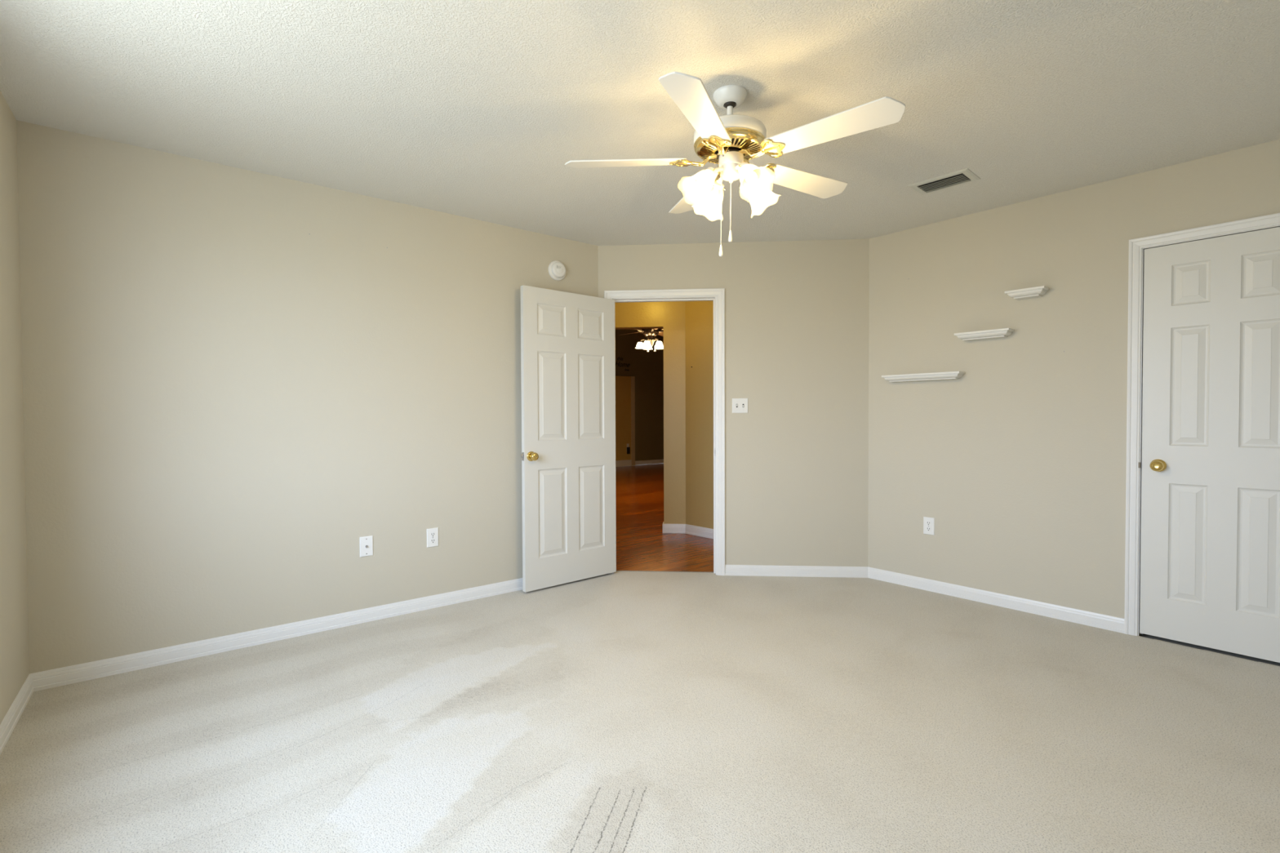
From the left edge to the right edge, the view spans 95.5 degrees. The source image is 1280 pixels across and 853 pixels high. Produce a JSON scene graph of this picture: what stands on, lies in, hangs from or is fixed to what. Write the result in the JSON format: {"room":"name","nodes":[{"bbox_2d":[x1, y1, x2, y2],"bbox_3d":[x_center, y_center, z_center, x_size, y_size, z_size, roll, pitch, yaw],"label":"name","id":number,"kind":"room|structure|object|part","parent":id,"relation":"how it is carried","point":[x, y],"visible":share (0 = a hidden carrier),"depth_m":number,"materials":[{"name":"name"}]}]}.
{"room":"empty bedroom","nodes":[
{"label":"empty bedroom","id":0,"kind":"room"},
{"bbox_2d":[0,90,29,724],"bbox_3d":[-1.295,-0.050,0.705,0.120,2.440,4.690,-1,1,-39],"label":"wall","id":1,"kind":"structure","parent":0,"point":[14,624],"depth_m":2.30,"materials":[{"name":"beige paint"}]},
{"bbox_2d":[0,674,33,755],"bbox_3d":[-1.239,1.130,0.768,0.013,0.076,4.450,-1,1,-39],"label":"baseboard","id":2,"kind":"structure","parent":1,"relation":"attached to","point":[9,722],"depth_m":2.24,"materials":[{"name":"white wood"}]},
{"bbox_2d":[16,120,598,673],"bbox_3d":[-1.537,-0.100,3.433,3.143,2.440,0.121,-1,1,-39],"label":"wall","id":3,"kind":"structure","parent":0,"point":[234,379],"depth_m":2.98,"materials":[{"name":"beige paint"}]},
{"bbox_2d":[29,577,522,691],"bbox_3d":[-1.474,1.083,3.417,2.946,0.076,0.013,-1,1,-39],"label":"baseboard","id":4,"kind":"structure","parent":3,"relation":"attached to","point":[47,679],"depth_m":2.99,"materials":[{"name":"white wood"}]},
{"bbox_2d":[359,535,373,557],"bbox_3d":[-1.568,0.689,3.334,0.071,0.115,0.016,-1,1,-39],"label":"wall plate","id":5,"kind":"object","parent":3,"relation":"attached to","point":[366,543],"visible":1,"depth_m":3.33,"materials":[{"name":"white plastic"}]},
{"bbox_2d":[426,527,438,547],"bbox_3d":[-1.274,0.683,3.573,0.071,0.115,0.008,-1,1,-39],"label":"wall outlet","id":6,"kind":"object","parent":3,"relation":"attached to","point":[432,533],"visible":1,"depth_m":3.57,"materials":[{"name":"white plastic"}]},
{"bbox_2d":[430,538,435,542],"bbox_3d":[-1.272,0.703,3.571,0.033,0.027,0.002,-1,1,-39],"label":"receptacle","id":7,"kind":"object","parent":6,"relation":"attached to","point":[432,540],"depth_m":3.57,"materials":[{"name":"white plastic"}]},
{"bbox_2d":[430,532,435,537],"bbox_3d":[-1.272,0.663,3.571,0.033,0.027,0.002,-1,1,-39],"label":"receptacle","id":8,"kind":"object","parent":6,"relation":"attached to","point":[432,534],"depth_m":3.57,"materials":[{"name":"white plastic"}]},
{"bbox_2d":[548,260,565,280],"bbox_3d":[-0.571,-1.099,4.080,0.140,0.140,0.048,-1,1,-39],"label":"smoke detector","id":9,"kind":"object","parent":3,"relation":"attached to","point":[557,269],"visible":1,"depth_m":4.06,"materials":[{"name":"white plastic"}]},
{"bbox_2d":[615,375,631,460],"bbox_3d":[-1.555,-0.100,12.645,3.400,2.100,0.050,-1,1,-39],"label":"wall","id":10,"kind":"structure","parent":0,"point":[623,384],"depth_m":13.54,"materials":[{"name":"paint"}]},
{"bbox_2d":[615,459,631,466],"bbox_3d":[-1.533,0.878,12.637,3.395,0.145,0.014,-1,1,-39],"label":"baseboard","id":11,"kind":"structure","parent":10,"relation":"attached to","point":[628,462],"depth_m":13.54,"materials":[{"name":"white wood"}]},
{"bbox_2d":[626,443,630,453],"bbox_3d":[-0.273,0.522,13.618,0.080,0.240,0.040,-1,1,-39],"label":"night light","id":12,"kind":"object","parent":10,"relation":"attached to","point":[628,444],"visible":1,"depth_m":13.61,"materials":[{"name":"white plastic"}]},
{"bbox_2d":[631,376,635,466],"bbox_3d":[-0.180,-0.128,13.731,0.105,2.105,0.065,-1,1,-39],"label":"trim","id":13,"kind":"structure","parent":10,"relation":"attached to","point":[633,378],"depth_m":13.70,"materials":[{"name":"brown wood"}]},
{"bbox_2d":[615,328,663,461],"bbox_3d":[-1.768,-0.697,12.562,8.220,3.300,0.100,-1,1,-39],"label":"wall","id":14,"kind":"structure","parent":0,"point":[647,367],"depth_m":14.01,"materials":[{"name":"brown paint"}]},
{"bbox_2d":[615,361,630,367],"bbox_3d":[-0.413,-1.453,13.564,0.443,0.122,0.002,-1,1,-39],"label":"wall lettering","id":15,"kind":"structure","parent":14,"relation":"attached to","point":[616,362],"depth_m":13.56},
{"bbox_2d":[635,459,663,465],"bbox_3d":[0.632,0.859,14.425,1.990,0.100,0.015,-1,1,-39],"label":"baseboard","id":16,"kind":"structure","parent":14,"relation":"attached to","point":[653,461],"depth_m":14.09,"materials":[{"name":"white wood"}]},
{"bbox_2d":[0,571,1279,852],"bbox_3d":[0.540,1.135,2.187,4.564,0.001,4.454,-1,1,-39],"label":"floor","id":17,"kind":"structure","parent":0,"point":[618,712],"depth_m":2.14,"materials":[{"name":"beige carpet"}]},
{"bbox_2d":[0,0,1279,245],"bbox_3d":[0.531,-1.354,2.141,4.804,0.100,4.690,-1,1,-39],"label":"ceiling","id":18,"kind":"structure","parent":0,"point":[476,109],"depth_m":2.25,"materials":[{"name":"white paint"}]},
{"bbox_2d":[564,71,905,256],"bbox_3d":[0.398,-0.988,2.300,1.231,0.637,1.242,-1,1,-39],"label":"ceiling fan","id":19,"kind":"object","parent":18,"relation":"hanging from","point":[730,140],"visible":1,"depth_m":2.19,"materials":[{"name":"white wood"}]},
{"bbox_3d":[-0.059,-1.055,2.327,0.490,0.006,0.136,1,14,5],"label":"blade","id":20,"kind":"part","parent":19,"relation":"part of","materials":[{"name":"white wood"}]},
{"bbox_3d":[0.256,-1.069,2.696,0.136,0.006,0.490,-13,5,-13],"label":"blade","id":21,"kind":"part","parent":19,"relation":"part of","materials":[{"name":"white wood"}]},
{"bbox_3d":[0.195,-1.037,1.914,0.136,0.006,0.490,14,7,21],"label":"blade","id":22,"kind":"part","parent":19,"relation":"part of","materials":[{"name":"white wood"}]},
{"bbox_3d":[0.239,-0.938,2.242,0.138,0.122,0.146,42,-15,-8],"label":"lamp shade","id":23,"kind":"part","parent":19,"relation":"part of","materials":[{"name":"white glass"}]},
{"bbox_3d":[0.246,-0.946,2.245,0.044,0.070,0.044,42,-15,-8],"label":"bulb","id":24,"kind":"part","parent":19,"relation":"part of","materials":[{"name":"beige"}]},
{"bbox_3d":[0.302,-0.945,2.419,0.146,0.122,0.138,27,40,4],"label":"lamp shade","id":25,"kind":"part","parent":19,"relation":"part of","materials":[{"name":"white glass"}]},
{"bbox_3d":[0.289,-0.987,2.268,0.080,0.054,0.051,-2,3,-39],"label":"light arm","id":26,"kind":"part","parent":19,"relation":"part of","materials":[{"name":"gold metal"}]},
{"bbox_3d":[0.331,-0.991,2.368,0.051,0.054,0.080,-2,3,-39],"label":"light arm","id":27,"kind":"part","parent":19,"relation":"part of","materials":[{"name":"gold metal"}]},
{"bbox_3d":[0.319,-0.870,2.278,0.004,0.318,0.004,-1,3,-39],"label":"pull chain","id":28,"kind":"part","parent":19,"relation":"part of","materials":[{"name":"white metal"}]},
{"bbox_3d":[0.359,-0.870,2.302,0.004,0.191,0.004,-2,3,-39],"label":"pull chain","id":29,"kind":"part","parent":19,"relation":"part of","materials":[{"name":"white metal"}]},
{"bbox_3d":[0.389,-0.985,2.227,0.051,0.054,0.080,-2,3,-39],"label":"light arm","id":30,"kind":"part","parent":19,"relation":"part of","materials":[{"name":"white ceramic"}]},
{"bbox_3d":[0.413,-0.943,2.186,0.044,0.070,0.044,10,-46,-36],"label":"bulb","id":31,"kind":"part","parent":19,"relation":"part of","materials":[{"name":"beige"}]},
{"bbox_3d":[0.416,-0.935,2.180,0.146,0.122,0.138,10,-46,-36],"label":"lamp shade","id":32,"kind":"part","parent":19,"relation":"part of","materials":[{"name":"white glass"}]},
{"bbox_3d":[0.479,-0.942,2.357,0.138,0.122,0.146,-20,28,46],"label":"lamp shade","id":33,"kind":"part","parent":19,"relation":"part of","materials":[{"name":"white glass"}]},
{"bbox_3d":[0.705,-1.059,2.511,0.490,0.006,0.136,-1,-9,-31],"label":"blade","id":34,"kind":"part","parent":19,"relation":"part of","materials":[{"name":"white wood"}]},
{"bbox_3d":[0.667,-1.039,2.027,0.490,0.006,0.136,2,-9,41],"label":"blade","id":35,"kind":"part","parent":19,"relation":"part of","materials":[{"name":"white wood"}]},
{"bbox_2d":[907,168,980,195],"bbox_3d":[1.649,-1.321,3.155,0.196,0.013,0.300,-1,1,-43],"label":"ceiling vent","id":36,"kind":"object","parent":18,"relation":"in","point":[965,175],"visible":1,"depth_m":3.14,"materials":[{"name":"metal"}]},
{"bbox_2d":[614,301,685,524],"bbox_3d":[-0.594,-0.580,5.947,2.112,3.300,0.130,0,1,5],"label":"wall","id":37,"kind":"structure","parent":0,"point":[669,317],"depth_m":5.80,"materials":[{"name":"beige paint"}]},
{"bbox_2d":[663,524,685,533],"bbox_3d":[0.348,1.022,5.817,0.218,0.093,0.014,0,1,5],"label":"baseboard","id":38,"kind":"structure","parent":37,"relation":"attached to","point":[668,528],"depth_m":5.81,"materials":[{"name":"white wood"}]},
{"bbox_2d":[684,301,713,528],"bbox_3d":[1.148,-0.571,5.114,0.100,3.300,1.930,-1,1,-43],"label":"wall","id":39,"kind":"structure","parent":0,"point":[699,315],"depth_m":5.65,"materials":[{"name":"beige paint"}]},
{"bbox_2d":[684,524,713,538],"bbox_3d":[1.112,1.033,5.105,0.014,0.093,1.930,-1,1,-43],"label":"baseboard","id":40,"kind":"structure","parent":39,"relation":"attached to","point":[701,531],"depth_m":5.67,"materials":[{"name":"white wood"}]},
{"bbox_2d":[597,239,869,566],"bbox_3d":[0.676,-0.125,4.324,2.058,2.440,0.120,0,1,4],"label":"wall","id":41,"kind":"structure","parent":0,"point":[797,312],"depth_m":4.23,"materials":[{"name":"beige paint"}]},
{"bbox_2d":[520,284,616,592],"bbox_3d":[-0.484,0.079,4.080,0.782,2.020,0.159,-1,1,-41],"label":"door","id":42,"kind":"structure","parent":41,"relation":"in","point":[568,370],"depth_m":4.04,"materials":[{"name":"white paint"}]},
{"bbox_2d":[604,288,724,575],"bbox_3d":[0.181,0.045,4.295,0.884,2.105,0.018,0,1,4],"label":"trim","id":43,"kind":"structure","parent":41,"relation":"attached to","point":[719,293],"depth_m":4.26,"materials":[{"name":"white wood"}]},
{"bbox_2d":[616,570,713,573],"bbox_3d":[0.186,1.099,4.386,0.758,0.014,0.010,0,1,4],"label":"trim","id":44,"kind":"structure","parent":41,"relation":"attached to","point":[616,571],"depth_m":4.38,"materials":[{"name":"brown wood"}]},
{"bbox_2d":[732,398,747,413],"bbox_3d":[0.733,-0.153,4.250,0.115,0.108,0.017,0,1,4],"label":"light switch","id":45,"kind":"object","parent":41,"relation":"attached to","point":[739,405],"visible":1,"depth_m":4.25,"materials":[{"name":"white plastic"}]},
{"bbox_2d":[724,564,867,577],"bbox_3d":[1.140,1.057,4.245,1.030,0.076,0.013,0,1,4],"label":"baseboard","id":46,"kind":"structure","parent":41,"relation":"attached to","point":[730,570],"depth_m":4.24,"materials":[{"name":"white wood"}]},
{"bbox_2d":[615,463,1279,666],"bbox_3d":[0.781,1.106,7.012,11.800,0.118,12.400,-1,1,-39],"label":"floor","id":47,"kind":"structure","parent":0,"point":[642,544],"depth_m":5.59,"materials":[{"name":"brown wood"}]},
{"bbox_2d":[867,139,1279,618],"bbox_3d":[2.746,-0.109,3.027,0.121,2.440,3.296,-1,1,-41],"label":"wall","id":48,"kind":"structure","parent":0,"point":[1018,461],"depth_m":3.46,"materials":[{"name":"beige paint"}]},
{"bbox_2d":[881,371,965,382],"bbox_3d":[1.870,-0.328,3.858,0.100,0.044,0.501,-1,1,-41],"label":"floating shelf","id":49,"kind":"object","parent":48,"relation":"attached to","point":[949,375],"visible":1,"depth_m":3.81,"materials":[{"name":"white paint"}]},
{"bbox_2d":[923,516,934,535],"bbox_3d":[1.929,0.664,3.883,0.008,0.115,0.071,-1,1,-41],"label":"wall outlet","id":50,"kind":"object","parent":48,"relation":"attached to","point":[928,522],"visible":1,"depth_m":3.88,"materials":[{"name":"white plastic"}]},
{"bbox_2d":[925,526,931,531],"bbox_3d":[1.927,0.684,3.881,0.002,0.027,0.033,-1,1,-41],"label":"receptacle","id":51,"kind":"object","parent":50,"relation":"attached to","point":[927,528],"depth_m":3.88,"materials":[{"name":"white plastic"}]},
{"bbox_2d":[925,520,931,525],"bbox_3d":[1.927,0.645,3.881,0.002,0.027,0.033,-1,1,-41],"label":"receptacle","id":52,"kind":"object","parent":50,"relation":"attached to","point":[927,522],"depth_m":3.88,"materials":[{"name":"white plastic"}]},
{"bbox_2d":[954,328,1014,341],"bbox_3d":[2.113,-0.563,3.575,0.100,0.044,0.303,-1,1,-41],"label":"floating shelf","id":53,"kind":"object","parent":48,"relation":"attached to","point":[1003,332],"visible":1,"depth_m":3.54,"materials":[{"name":"white paint"}]},
{"bbox_2d":[867,566,1124,633],"bbox_3d":[2.126,1.064,3.663,0.013,0.076,1.452,-1,1,-41],"label":"baseboard","id":54,"kind":"structure","parent":48,"relation":"attached to","point":[1060,612],"depth_m":3.55,"materials":[{"name":"white wood"}]},
{"bbox_2d":[1004,285,1048,299],"bbox_3d":[2.261,-0.778,3.400,0.100,0.044,0.198,-1,1,-41],"label":"floating shelf","id":55,"kind":"object","parent":48,"relation":"attached to","point":[1037,291],"visible":1,"depth_m":3.38,"materials":[{"name":"white paint"}]},
{"bbox_2d":[1124,213,1279,635],"bbox_3d":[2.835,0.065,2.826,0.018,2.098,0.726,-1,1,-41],"label":"trim","id":56,"kind":"structure","parent":48,"relation":"attached to","point":[1135,246],"depth_m":3.07,"materials":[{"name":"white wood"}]},
{"bbox_2d":[1139,226,1279,662],"bbox_3d":[2.833,0.087,2.825,0.097,2.022,0.606,-1,1,-41],"label":"door","id":57,"kind":"structure","parent":48,"relation":"in","point":[1210,535],"depth_m":2.86,"materials":[{"name":"white paint"}]},
{"bbox_3d":[0.967,-2.324,9.090,8.220,0.060,8.900,-1,1,-39],"label":"ceiling","id":58,"kind":"structure","parent":0,"visible":0},
{"bbox_2d":[618,328,663,351],"bbox_3d":[0.115,-1.688,8.534,1.246,1.186,1.230,-1,1,-39],"label":"ceiling fan","id":59,"kind":"object","parent":58,"relation":"hanging from","point":[650,334],"visible":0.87,"depth_m":8.46,"materials":[{"name":"white glass"}]},
{"bbox_3d":[0.003,-1.192,8.535,0.144,0.085,0.144,-1,1,-39],"label":"lamp shade","id":60,"kind":"part","parent":59,"relation":"part of","materials":[{"name":"white glass"}]},
{"bbox_3d":[0.102,-1.190,8.382,0.144,0.085,0.144,-1,1,-39],"label":"lamp shade","id":61,"kind":"part","parent":59,"relation":"part of","materials":[{"name":"white glass"}]},
{"bbox_3d":[0.278,-1.192,8.429,0.144,0.085,0.144,-1,1,-39],"label":"lamp shade","id":62,"kind":"part","parent":59,"relation":"part of","materials":[{"name":"white glass"}]}
]}

